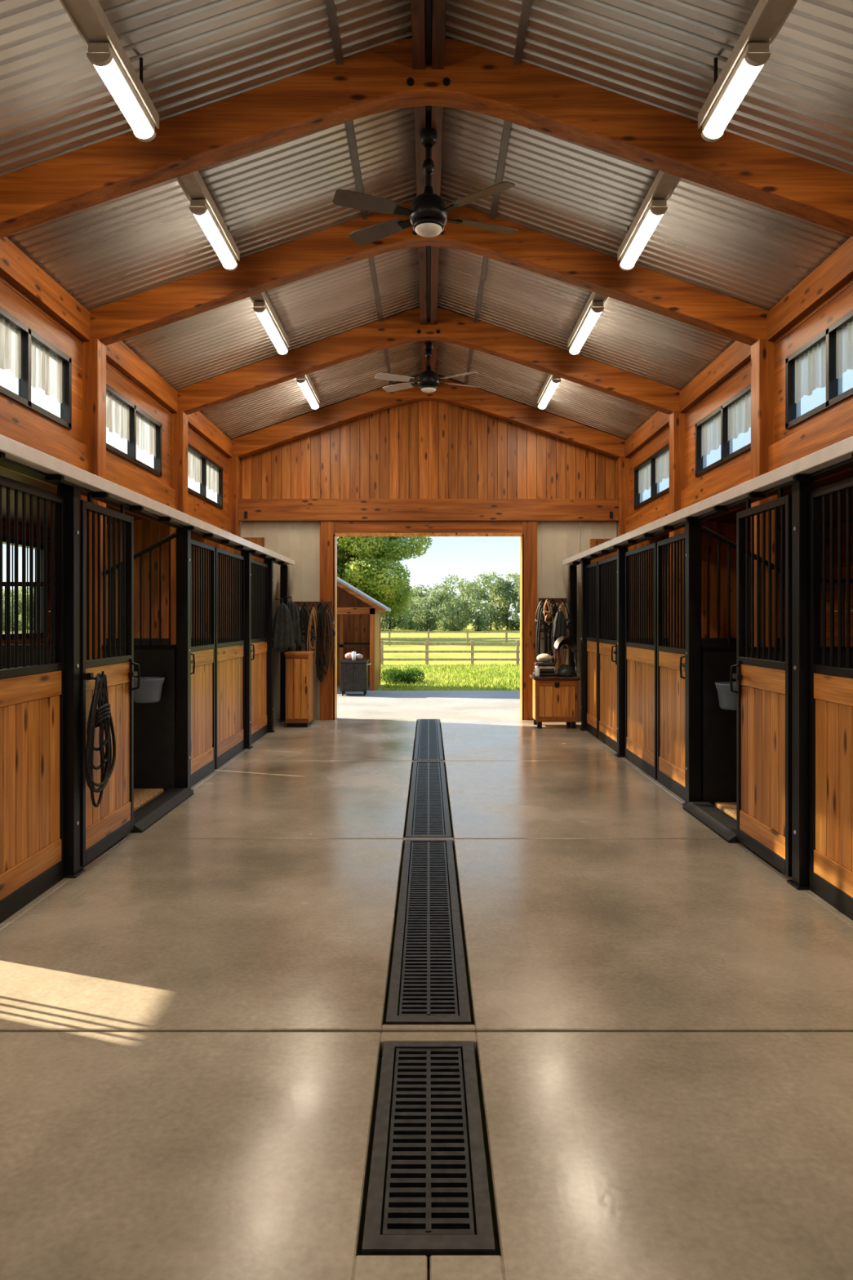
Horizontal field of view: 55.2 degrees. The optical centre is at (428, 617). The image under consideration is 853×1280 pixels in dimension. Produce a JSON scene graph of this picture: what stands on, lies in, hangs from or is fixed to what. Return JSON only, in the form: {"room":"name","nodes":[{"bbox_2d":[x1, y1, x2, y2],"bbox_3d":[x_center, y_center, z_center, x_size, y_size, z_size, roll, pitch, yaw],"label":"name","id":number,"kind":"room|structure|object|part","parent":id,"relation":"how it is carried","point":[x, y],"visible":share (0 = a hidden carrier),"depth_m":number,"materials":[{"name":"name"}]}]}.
{"room":"farm building","nodes":[
{"label":"farm building","id":0,"kind":"room"},
{"bbox_2d":[0,467,146,531],"bbox_3d":[-4.115,-1.290,3.600,2.370,0.380,17.400,0,0,0],"label":"stall ceiling","id":1,"kind":"structure","parent":0,"point":[4,473],"depth_m":8.87,"materials":[{"name":"brown wood"}]},
{"bbox_2d":[0,235,232,644],"bbox_3d":[-3.980,-0.570,3.550,2.240,4.140,17.100,0,0,0],"label":"wall","id":2,"kind":"structure","parent":0,"point":[27,292],"depth_m":6.85,"materials":[{"name":"brown wood"}]},
{"bbox_2d":[1,536,43,639],"bbox_3d":[-5.040,-0.350,9.325,0.140,1.200,2.650,0,0,0],"label":"window","id":3,"kind":"structure","parent":2,"relation":"in","point":[3,539],"depth_m":10.17,"materials":[{"name":"black metal"}]},
{"bbox_2d":[0,306,71,429],"bbox_3d":[-2.950,-1.820,5.935,0.100,0.580,1.390,0,0,0],"label":"window","id":4,"kind":"structure","parent":2,"relation":"in","point":[35,374],"depth_m":6.07,"materials":[{"name":"black metal"}]},
{"bbox_2d":[106,383,161,477],"bbox_3d":[-2.950,-1.820,8.070,0.100,0.580,1.600,0,0,0],"label":"window","id":5,"kind":"structure","parent":2,"relation":"in","point":[132,434],"depth_m":8.05,"materials":[{"name":"black metal"}]},
{"bbox_2d":[187,443,222,509],"bbox_3d":[-2.950,-1.820,10.625,0.100,0.580,1.770,0,0,0],"label":"window","id":6,"kind":"structure","parent":2,"relation":"in","point":[205,476],"depth_m":10.60,"materials":[{"name":"black metal"}]},
{"bbox_2d":[0,719,852,1279],"bbox_3d":[0.000,1.600,3.560,10.000,0.200,17.120,0,0,0],"label":"floor","id":7,"kind":"structure","parent":0,"point":[193,1033],"depth_m":2.95,"materials":[{"name":"concrete"}]},
{"bbox_2d":[0,475,193,923],"bbox_3d":[-3.486,0.369,5.140,3.008,2.262,3.780,0,0,0],"label":"stall","id":8,"kind":"object","parent":7,"relation":"on","point":[51,827],"visible":0.99,"depth_m":4.73,"materials":[{"name":"brown wood"}]},
{"bbox_3d":[-2.123,0.400,4.240,0.045,2.200,0.960,0,0,0],"label":"panel","id":9,"kind":"part","parent":8,"relation":"part of","materials":[{"name":"brown wood"}]},
{"bbox_3d":[-2.103,0.370,4.775,0.135,2.260,0.140,0,0,0],"label":"post","id":10,"kind":"part","parent":8,"relation":"part of","materials":[{"name":"black metal"}]},
{"bbox_2d":[84,671,115,807],"bbox_3d":[-1.987,0.724,4.905,0.135,0.810,0.429,0,0,0],"label":"lead rope","id":11,"kind":"object","parent":8,"relation":"hanging from","point":[101,717],"visible":1,"depth_m":4.87,"materials":[{"name":"black fabric"}]},
{"bbox_3d":[-2.035,0.354,5.245,0.109,2.232,0.830,0,0,0],"label":"sliding door","id":12,"kind":"part","parent":8,"relation":"part of","materials":[{"name":"brown wood"}]},
{"bbox_2d":[133,676,164,702],"bbox_3d":[-2.345,0.600,6.803,0.278,0.200,0.278,0,0,45],"label":"bucket","id":13,"kind":"object","parent":8,"relation":"attached to","point":[149,691],"visible":0.84,"depth_m":6.71,"materials":[{"name":"grey plastic"}]},
{"bbox_2d":[133,788,164,811],"bbox_3d":[-3.600,1.474,5.100,2.700,0.049,3.700,0,0,0],"label":"bedding","id":14,"kind":"object","parent":8,"relation":"on","point":[141,796],"depth_m":6.69,"materials":[{"name":"brown wood"}]},
{"bbox_2d":[49,519,275,791],"bbox_3d":[-3.513,0.045,8.880,2.955,2.910,3.880,0,0,0],"label":"stall","id":15,"kind":"object","parent":7,"relation":"on","point":[224,594],"visible":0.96,"depth_m":8.70,"materials":[{"name":"brown wood"}]},
{"bbox_2d":[0,434,294,565],"bbox_3d":[-2.050,-0.795,3.500,0.200,0.100,16.800,0,0,0],"label":"ledge","id":16,"kind":"object","parent":15,"relation":"attached to","point":[15,455],"visible":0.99,"depth_m":5.12,"materials":[{"name":"beige wood"}]},
{"bbox_3d":[-2.103,0.370,7.010,0.135,2.260,0.140,0,0,0],"label":"post","id":17,"kind":"part","parent":15,"relation":"part of","materials":[{"name":"black metal"}]},
{"bbox_3d":[-2.091,0.400,7.550,0.109,2.200,0.960,0,0,0],"label":"sliding door","id":18,"kind":"part","parent":15,"relation":"part of","materials":[{"name":"brown wood"}]},
{"bbox_3d":[-2.123,0.400,8.705,0.045,2.200,1.250,0,0,0],"label":"panel","id":19,"kind":"part","parent":15,"relation":"part of","materials":[{"name":"brown wood"}]},
{"bbox_3d":[-2.103,0.370,9.405,0.135,2.260,0.140,0,0,0],"label":"post","id":20,"kind":"part","parent":15,"relation":"part of","materials":[{"name":"black metal"}]},
{"bbox_3d":[-2.091,0.400,10.080,0.109,2.200,1.200,0,0,0],"label":"sliding door","id":21,"kind":"part","parent":15,"relation":"part of","materials":[{"name":"brown wood"}]},
{"bbox_3d":[-2.103,0.370,10.750,0.135,2.260,0.140,0,0,0],"label":"post","id":22,"kind":"part","parent":15,"relation":"part of","materials":[{"name":"black metal"}]},
{"bbox_2d":[272,598,293,652],"bbox_3d":[-1.920,0.096,10.750,0.283,0.708,0.122,0,0,0],"label":"jacket","id":23,"kind":"object","parent":15,"relation":"hanging from","point":[282,633],"visible":1,"depth_m":10.72,"materials":[{"name":"black fabric"}]},
{"bbox_2d":[279,565,288,721],"bbox_3d":[-2.103,0.370,11.905,0.135,2.260,0.140,0,0,0],"label":"post","id":24,"kind":"object","parent":7,"relation":"on","point":[283,569],"visible":0.49,"depth_m":11.86,"materials":[{"name":"black metal"}]},
{"bbox_2d":[284,650,314,727],"bbox_3d":[-1.800,0.985,11.370,0.340,1.030,0.480,0,0,0],"label":"base cabinet","id":25,"kind":"object","parent":7,"relation":"on","point":[299,664],"visible":1,"depth_m":11.15,"materials":[{"name":"brown wood"}]},
{"bbox_2d":[284,596,301,645],"bbox_3d":[-1.900,0.046,11.300,0.272,0.687,0.102,0,0,0],"label":"jacket","id":26,"kind":"object","parent":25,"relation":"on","point":[293,611],"visible":0.5,"depth_m":11.27,"materials":[{"name":"black fabric"}]},
{"bbox_2d":[0,38,852,237],"bbox_3d":[0.000,-1.022,5.048,5.900,5.045,0.184,0,0,0],"label":"roof beam","id":27,"kind":"structure","parent":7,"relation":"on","point":[380,78],"depth_m":4.97,"materials":[{"name":"brown wood"}]},
{"bbox_2d":[169,307,684,648],"bbox_3d":[0.000,-1.022,9.378,5.900,5.045,0.184,0,0,0],"label":"frame","id":28,"kind":"object","parent":7,"relation":"on","point":[405,326],"visible":0.81,"depth_m":9.30,"materials":[{"name":"brown wood"}]},
{"bbox_2d":[361,1041,495,1268],"bbox_3d":[0.000,1.573,2.410,0.316,0.154,0.950,0,0,0],"label":"drain grate","id":29,"kind":"object","parent":7,"relation":"on","point":[428,1205],"visible":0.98,"depth_m":2.27,"materials":[{"name":"metal"}]},
{"bbox_2d":[386,839,471,1024],"bbox_3d":[0.000,1.573,4.270,0.316,0.154,2.490,0,0,0],"label":"drain grate","id":30,"kind":"object","parent":7,"relation":"on","point":[428,988],"visible":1,"depth_m":3.76,"materials":[{"name":"metal"}]},
{"bbox_2d":[227,375,629,537],"bbox_3d":[0.000,-1.022,11.980,5.900,5.045,0.180,0,0,0],"label":"frame","id":31,"kind":"object","parent":7,"relation":"on","point":[476,399],"visible":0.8,"depth_m":11.90,"materials":[{"name":"brown wood"}]},
{"bbox_2d":[411,0,445,372],"bbox_3d":[0.000,-3.450,3.500,0.190,0.220,17.000,0,0,0],"label":"ridge beam","id":32,"kind":"structure","parent":31,"relation":"on","point":[428,16],"depth_m":5.58,"materials":[{"name":"brown wood"}]},
{"bbox_2d":[332,127,517,245],"bbox_3d":[-0.009,-2.991,5.621,1.224,0.698,0.763,0,0,8],"label":"ceiling fan","id":33,"kind":"object","parent":32,"relation":"hanging from","point":[428,214],"visible":1,"depth_m":5.54,"materials":[{"name":"black metal"}]},
{"bbox_2d":[374,342,479,392],"bbox_3d":[-0.005,-3.046,9.950,1.234,0.588,0.725,0,0,6],"label":"ceiling fan","id":34,"kind":"object","parent":32,"relation":"hanging from","point":[428,381],"visible":1,"depth_m":9.88,"materials":[{"name":"black metal"}]},
{"bbox_2d":[405,760,451,837],"bbox_3d":[0.000,1.573,7.060,0.316,0.154,2.950,0,0,0],"label":"drain grate","id":35,"kind":"object","parent":7,"relation":"on","point":[428,814],"visible":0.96,"depth_m":6.63,"materials":[{"name":"metal"}]},
{"bbox_2d":[413,719,443,760],"bbox_3d":[0.000,1.573,10.342,0.316,0.154,3.475,0,0,0],"label":"drain grate","id":36,"kind":"object","parent":7,"relation":"on","point":[428,748],"visible":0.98,"depth_m":9.90,"materials":[{"name":"metal"}]},
{"bbox_2d":[80,200,777,659],"bbox_3d":[0.000,-1.022,6.978,5.900,5.045,0.184,0,0,0],"label":"frame","id":37,"kind":"object","parent":7,"relation":"on","point":[331,247],"visible":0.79,"depth_m":6.90,"materials":[{"name":"brown wood"}]},
{"bbox_2d":[529,674,580,728],"bbox_3d":[1.740,1.150,11.300,0.620,0.700,0.540,0,0,0],"label":"trunk","id":38,"kind":"object","parent":7,"relation":"on","point":[555,698],"visible":0.99,"depth_m":11.06,"materials":[{"name":"brown wood"}]},
{"bbox_2d":[534,663,539,676],"bbox_3d":[1.480,0.712,11.100,0.064,0.173,0.064,0,0,0],"label":"spray bottle","id":39,"kind":"object","parent":38,"relation":"on","point":[537,668],"visible":1,"depth_m":11.08,"materials":[{"name":"white plastic"}]},
{"bbox_2d":[533,662,556,675],"bbox_3d":[1.610,0.709,11.330,0.300,0.178,0.260,0,0,0],"label":"folded blankets","id":40,"kind":"object","parent":38,"relation":"on","point":[547,668],"visible":0.81,"depth_m":11.20,"materials":[{"name":"fabric"}]},
{"bbox_2d":[536,653,552,662],"bbox_3d":[1.608,0.555,11.318,0.222,0.126,0.203,0,0,0],"label":"rolled towel","id":41,"kind":"object","parent":40,"relation":"on","point":[544,658],"visible":1,"depth_m":11.26,"materials":[{"name":"beige fabric"}]},
{"bbox_2d":[552,635,577,673],"bbox_3d":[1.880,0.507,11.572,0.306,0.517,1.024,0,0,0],"label":"saddle","id":42,"kind":"object","parent":38,"relation":"on","point":[562,640],"visible":1,"depth_m":11.18,"materials":[{"name":"leather"}]},
{"bbox_2d":[556,664,575,676],"bbox_3d":[1.890,0.721,11.250,0.252,0.155,0.350,0,0,0],"label":"helmet","id":43,"kind":"object","parent":38,"relation":"on","point":[565,670],"visible":1,"depth_m":11.14,"materials":[{"name":"black plastic"}]},
{"bbox_2d":[568,565,577,675],"bbox_3d":[2.103,0.370,11.905,0.135,2.260,0.140,0,0,0],"label":"post","id":44,"kind":"object","parent":7,"relation":"on","point":[572,569],"visible":0.52,"depth_m":11.86,"materials":[{"name":"black metal"}]},
{"bbox_2d":[579,520,785,805],"bbox_3d":[3.513,0.045,8.715,2.955,2.910,4.590,0,0,0],"label":"stall","id":45,"kind":"object","parent":7,"relation":"on","point":[641,694],"visible":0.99,"depth_m":8.17,"materials":[{"name":"brown wood"}]},
{"bbox_3d":[2.103,0.370,10.940,0.135,2.260,0.140,0,0,0],"label":"post","id":46,"kind":"part","parent":45,"relation":"part of","materials":[{"name":"black metal"}]},
{"bbox_3d":[2.123,0.400,10.515,0.045,2.200,0.730,0,0,0],"label":"panel","id":47,"kind":"part","parent":45,"relation":"part of","materials":[{"name":"brown wood"}]},
{"bbox_3d":[2.091,0.400,9.550,0.109,2.200,1.100,0,0,0],"label":"sliding door","id":48,"kind":"part","parent":45,"relation":"part of","materials":[{"name":"brown wood"}]},
{"bbox_3d":[2.103,0.370,8.860,0.135,2.260,0.140,0,0,0],"label":"post","id":49,"kind":"part","parent":45,"relation":"part of","materials":[{"name":"black metal"}]},
{"bbox_3d":[2.123,0.400,8.135,0.045,2.200,1.170,0,0,0],"label":"panel","id":50,"kind":"part","parent":45,"relation":"part of","materials":[{"name":"brown wood"}]},
{"bbox_3d":[2.091,0.400,7.025,0.109,2.200,0.950,0,0,0],"label":"sliding door","id":51,"kind":"part","parent":45,"relation":"part of","materials":[{"name":"brown wood"}]},
{"bbox_3d":[2.103,0.370,6.490,0.135,2.260,0.140,0,0,0],"label":"post","id":52,"kind":"part","parent":45,"relation":"part of","materials":[{"name":"black metal"}]},
{"bbox_2d":[562,435,852,565],"bbox_3d":[2.050,-0.795,3.500,0.200,0.100,16.800,0,0,0],"label":"ledge","id":53,"kind":"object","parent":45,"relation":"attached to","point":[837,457],"visible":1,"depth_m":5.21,"materials":[{"name":"beige wood"}]},
{"bbox_2d":[683,476,852,920],"bbox_3d":[3.486,0.369,4.755,3.008,2.262,3.510,0,0,0],"label":"stall","id":54,"kind":"object","parent":7,"relation":"on","point":[777,767],"visible":1,"depth_m":4.67,"materials":[{"name":"brown wood"}]},
{"bbox_2d":[714,802,736,819],"bbox_3d":[3.600,1.474,4.715,2.700,0.049,3.430,0,0,0],"label":"bedding","id":55,"kind":"object","parent":54,"relation":"on","point":[730,808],"depth_m":6.26,"materials":[{"name":"brown wood"}]},
{"bbox_2d":[715,681,736,710],"bbox_3d":[2.350,0.600,6.282,0.278,0.200,0.278,0,0,-45],"label":"bucket","id":56,"kind":"object","parent":54,"relation":"attached to","point":[727,699],"visible":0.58,"depth_m":6.21,"materials":[{"name":"grey plastic"}]},
{"bbox_3d":[2.035,0.354,5.030,0.109,2.232,0.780,0,0,0],"label":"sliding door","id":57,"kind":"part","parent":54,"relation":"part of","materials":[{"name":"brown wood"}]},
{"bbox_3d":[2.103,0.370,4.570,0.135,2.260,0.140,0,0,0],"label":"post","id":58,"kind":"part","parent":54,"relation":"part of","materials":[{"name":"black metal"}]},
{"bbox_3d":[2.123,0.400,3.750,0.045,2.200,1.500,0,0,0],"label":"panel","id":59,"kind":"part","parent":54,"relation":"part of","materials":[{"name":"brown wood"}]},
{"bbox_2d":[0,0,852,439],"bbox_3d":[0.000,-3.067,3.599,6.300,1.108,17.398,0,0,0],"label":"ceiling","id":60,"kind":"structure","parent":0,"point":[54,102],"depth_m":5.87,"materials":[{"name":"metal"}]},
{"bbox_2d":[58,0,159,142],"bbox_3d":[-1.570,-2.848,3.856,0.130,0.416,1.449,0,0,0],"label":"light fixture","id":61,"kind":"object","parent":60,"relation":"attached to","point":[108,55],"visible":1,"depth_m":3.99,"materials":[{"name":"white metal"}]},
{"bbox_2d":[175,170,239,271],"bbox_3d":[-1.570,-2.903,5.825,0.130,0.306,1.389,0,0,0],"label":"light fixture","id":62,"kind":"object","parent":60,"relation":"attached to","point":[202,206],"visible":0.84,"depth_m":5.73,"materials":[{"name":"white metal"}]},
{"bbox_2d":[248,291,289,355],"bbox_3d":[-1.570,-2.943,7.955,0.130,0.226,1.789,0,0,0],"label":"light fixture","id":63,"kind":"object","parent":60,"relation":"hanging from","point":[262,306],"visible":0.79,"depth_m":7.95,"materials":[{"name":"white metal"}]},
{"bbox_2d":[295,373,319,409],"bbox_3d":[-1.570,-2.968,10.405,0.130,0.176,1.889,0,0,0],"label":"light fixture","id":64,"kind":"object","parent":60,"relation":"attached to","point":[304,382],"visible":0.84,"depth_m":10.53,"materials":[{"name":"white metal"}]},
{"bbox_2d":[325,0,531,386],"bbox_3d":[0.000,-3.390,3.500,1.124,0.043,17.000,0,0,0],"label":"roof purlins","id":65,"kind":"structure","parent":60,"relation":"attached to","point":[331,4],"depth_m":5.88,"materials":[{"name":"metal"}]},
{"bbox_2d":[537,373,561,409],"bbox_3d":[1.570,-2.968,10.405,0.130,0.176,1.889,0,0,0],"label":"light fixture","id":66,"kind":"object","parent":60,"relation":"attached to","point":[552,382],"visible":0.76,"depth_m":10.53,"materials":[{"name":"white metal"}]},
{"bbox_2d":[567,291,608,355],"bbox_3d":[1.570,-2.943,7.955,0.130,0.226,1.789,0,0,0],"label":"light fixture","id":67,"kind":"object","parent":60,"relation":"hanging from","point":[594,306],"visible":0.81,"depth_m":7.95,"materials":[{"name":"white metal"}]},
{"bbox_2d":[617,170,681,271],"bbox_3d":[1.570,-2.903,5.825,0.130,0.306,1.389,0,0,0],"label":"light fixture","id":68,"kind":"object","parent":60,"relation":"attached to","point":[654,206],"visible":0.82,"depth_m":5.73,"materials":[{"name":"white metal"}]},
{"bbox_2d":[697,0,798,142],"bbox_3d":[1.570,-2.848,3.856,0.130,0.416,1.449,0,0,0],"label":"light fixture","id":69,"kind":"object","parent":60,"relation":"attached to","point":[748,55],"visible":1,"depth_m":3.99,"materials":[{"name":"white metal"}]},
{"bbox_2d":[238,400,618,719],"bbox_3d":[0.000,-1.050,12.115,10.200,5.099,0.310,0,0,0],"label":"wall","id":70,"kind":"structure","parent":0,"point":[427,468],"depth_m":12.13,"materials":[{"name":"brown wood"}]},
{"bbox_2d":[293,601,332,607],"bbox_3d":[-1.725,-0.200,12.020,0.610,0.080,0.130,0,0,0],"label":"peg rail","id":71,"kind":"object","parent":70,"relation":"attached to","point":[300,604],"visible":0.71,"depth_m":11.96,"materials":[{"name":"brown wood"}]},
{"bbox_2d":[288,602,302,651],"bbox_3d":[-1.934,0.288,11.879,0.210,1.020,0.152,0,0,0],"label":"halter","id":72,"kind":"object","parent":71,"relation":"hanging from","point":[290,649],"visible":0.16,"depth_m":11.84,"materials":[{"name":"black leather"}]},
{"bbox_2d":[298,602,313,650],"bbox_3d":[-1.793,0.326,11.881,0.238,1.115,0.148,0,0,0],"label":"halter","id":73,"kind":"object","parent":71,"relation":"hanging from","point":[304,616],"visible":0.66,"depth_m":11.83,"materials":[{"name":"black leather"}]},
{"bbox_2d":[306,603,318,665],"bbox_3d":[-1.673,0.247,11.876,0.185,0.918,0.158,0,0,0],"label":"halter","id":74,"kind":"object","parent":71,"relation":"hanging from","point":[313,611],"visible":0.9,"depth_m":11.83,"materials":[{"name":"black leather"}]},
{"bbox_2d":[312,602,328,682],"bbox_3d":[-1.565,0.351,11.882,0.241,1.164,0.146,0,0,0],"label":"halter","id":75,"kind":"object","parent":71,"relation":"hanging from","point":[321,623],"visible":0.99,"depth_m":11.82,"materials":[{"name":"black leather"}]},
{"bbox_2d":[321,603,335,672],"bbox_3d":[-1.460,0.294,11.873,0.192,1.010,0.156,0,0,-33],"label":"halter","id":76,"kind":"object","parent":71,"relation":"hanging from","point":[328,615],"visible":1,"depth_m":11.83,"materials":[{"name":"black leather"}]},
{"bbox_2d":[538,598,567,603],"bbox_3d":[1.825,-0.255,12.020,0.410,0.070,0.130,0,0,0],"label":"peg rail","id":77,"kind":"object","parent":70,"relation":"attached to","point":[556,600],"visible":0.62,"depth_m":11.96,"materials":[{"name":"brown wood"}]},
{"bbox_2d":[534,598,551,662],"bbox_3d":[1.661,0.280,11.879,0.225,1.122,0.153,0,0,-11],"label":"halter","id":78,"kind":"object","parent":77,"relation":"hanging from","point":[540,606],"visible":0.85,"depth_m":11.83,"materials":[{"name":"black leather"}]},
{"bbox_2d":[542,598,553,623],"bbox_3d":[1.740,-0.102,11.837,0.145,0.368,0.212,0,0,20],"label":"bridle","id":79,"kind":"object","parent":77,"relation":"hanging from","point":[548,614],"visible":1,"depth_m":11.77,"materials":[{"name":"brown leather"}]},
{"bbox_2d":[546,598,558,666],"bbox_3d":[1.808,0.249,11.881,0.219,1.061,0.147,0,0,0],"label":"halter","id":80,"kind":"object","parent":77,"relation":"hanging from","point":[553,604],"visible":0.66,"depth_m":11.83,"materials":[{"name":"black leather"}]},
{"bbox_2d":[551,605,568,638],"bbox_3d":[1.880,0.076,11.700,0.227,0.507,0.120,0,0,0],"label":"jacket","id":81,"kind":"object","parent":77,"relation":"hanging from","point":[559,624],"visible":0.97,"depth_m":11.66,"materials":[{"name":"grey fabric"}]},
{"bbox_2d":[555,598,571,670],"bbox_3d":[1.938,0.285,11.869,0.234,1.133,0.163,0,0,-21],"label":"bridle","id":82,"kind":"object","parent":77,"relation":"hanging from","point":[559,662],"visible":0.5,"depth_m":11.82,"materials":[{"name":"brown leather"}]},
{"bbox_2d":[624,235,852,646],"bbox_3d":[3.980,-0.570,3.550,2.240,4.140,17.100,0,0,0],"label":"wall","id":83,"kind":"structure","parent":0,"point":[825,295],"depth_m":7.42,"materials":[{"name":"brown wood"}]},
{"bbox_2d":[634,443,669,509],"bbox_3d":[2.950,-1.820,10.625,0.100,0.580,1.770,0,0,0],"label":"window","id":84,"kind":"structure","parent":83,"relation":"in","point":[651,476],"depth_m":10.60,"materials":[{"name":"black metal"}]},
{"bbox_2d":[695,383,751,477],"bbox_3d":[2.950,-1.820,8.070,0.100,0.580,1.600,0,0,0],"label":"window","id":85,"kind":"structure","parent":83,"relation":"in","point":[724,434],"depth_m":8.05,"materials":[{"name":"black metal"}]},
{"bbox_2d":[785,309,852,429],"bbox_3d":[2.950,-1.820,5.935,0.100,0.580,1.390,0,0,0],"label":"window","id":86,"kind":"structure","parent":83,"relation":"in","point":[819,374],"depth_m":6.11,"materials":[{"name":"black metal"}]},
{"label":"outside","id":87,"kind":"structure","parent":0,"visible":0},
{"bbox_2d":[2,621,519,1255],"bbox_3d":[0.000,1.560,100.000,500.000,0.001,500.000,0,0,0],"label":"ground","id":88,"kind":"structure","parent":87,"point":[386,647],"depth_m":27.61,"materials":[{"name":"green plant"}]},
{"bbox_2d":[2,629,519,645],"bbox_3d":[6.575,1.105,46.030,74.850,0.910,0.120,0,0,0],"label":"fence","id":89,"kind":"object","parent":88,"relation":"on","point":[506,631],"visible":0.16,"depth_m":45.97,"materials":[{"name":"brown wood"}]},
{"bbox_2d":[337,576,391,690],"bbox_3d":[-2.600,0.150,17.915,3.440,2.800,2.470,0,0,0],"label":"garden shed","id":90,"kind":"object","parent":88,"relation":"on","point":[358,614],"visible":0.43,"depth_m":18.41,"materials":[{"name":"brown wood"}]},
{"bbox_2d":[337,536,432,617],"bbox_3d":[-4.522,-3.787,52.270,9.298,10.706,8.130,0,0,38],"label":"maple tree","id":91,"kind":"object","parent":88,"relation":"on","point":[367,573],"visible":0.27,"depth_m":49.72,"materials":[{"name":"green plant"}]},
{"bbox_2d":[380,666,425,684],"bbox_3d":[-0.633,1.433,19.567,1.101,0.524,0.845,0,0,0],"label":"bush","id":92,"kind":"object","parent":88,"relation":"on","point":[407,675],"visible":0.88,"depth_m":19.47,"materials":[{"name":"green plant"}]},
{"bbox_2d":[2,569,836,631],"bbox_3d":[2.033,-1.868,103.739,128.507,8.956,25.099,0,0,0],"label":"tree line","id":93,"kind":"object","parent":88,"relation":"on","point":[459,613],"visible":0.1,"depth_m":96.30,"materials":[{"name":"green plant"}]},
{"bbox_2d":[380,662,519,690],"bbox_3d":[0.503,1.510,21.893,13.092,0.100,10.030,0,0,0],"label":"grass","id":94,"kind":"structure","parent":88,"relation":"on","point":[491,669],"depth_m":20.76,"materials":[{"name":"green plant"}]},
{"bbox_2d":[380,640,519,665],"bbox_3d":[4.425,1.150,27.030,30.050,0.820,0.120,0,0,0],"label":"fence","id":95,"kind":"object","parent":88,"relation":"on","point":[426,643],"visible":0.2,"depth_m":26.97,"materials":[{"name":"brown wood"}]},
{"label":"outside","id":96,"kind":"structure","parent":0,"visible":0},
{"bbox_2d":[336,690,520,722],"bbox_3d":[-0.500,1.602,5.450,13.000,0.196,22.900,0,0,0],"label":"driveway","id":97,"kind":"structure","parent":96,"point":[375,704],"depth_m":13.99,"materials":[{"name":"concrete"}]},
{"bbox_2d":[339,659,370,695],"bbox_3d":[-1.425,1.161,15.950,0.589,0.683,0.440,0,0,0],"label":"utility cart","id":98,"kind":"object","parent":97,"relation":"on","point":[353,673],"visible":0.99,"depth_m":15.74,"materials":[{"name":"black metal"}]},
{"bbox_2d":[344,651,363,660],"bbox_3d":[-1.465,0.733,15.924,0.359,0.170,0.222,0,0,16],"label":"pile","id":99,"kind":"object","parent":98,"relation":"on","point":[352,655],"visible":1,"depth_m":15.86,"materials":[{"name":"white fabric"}]}
]}

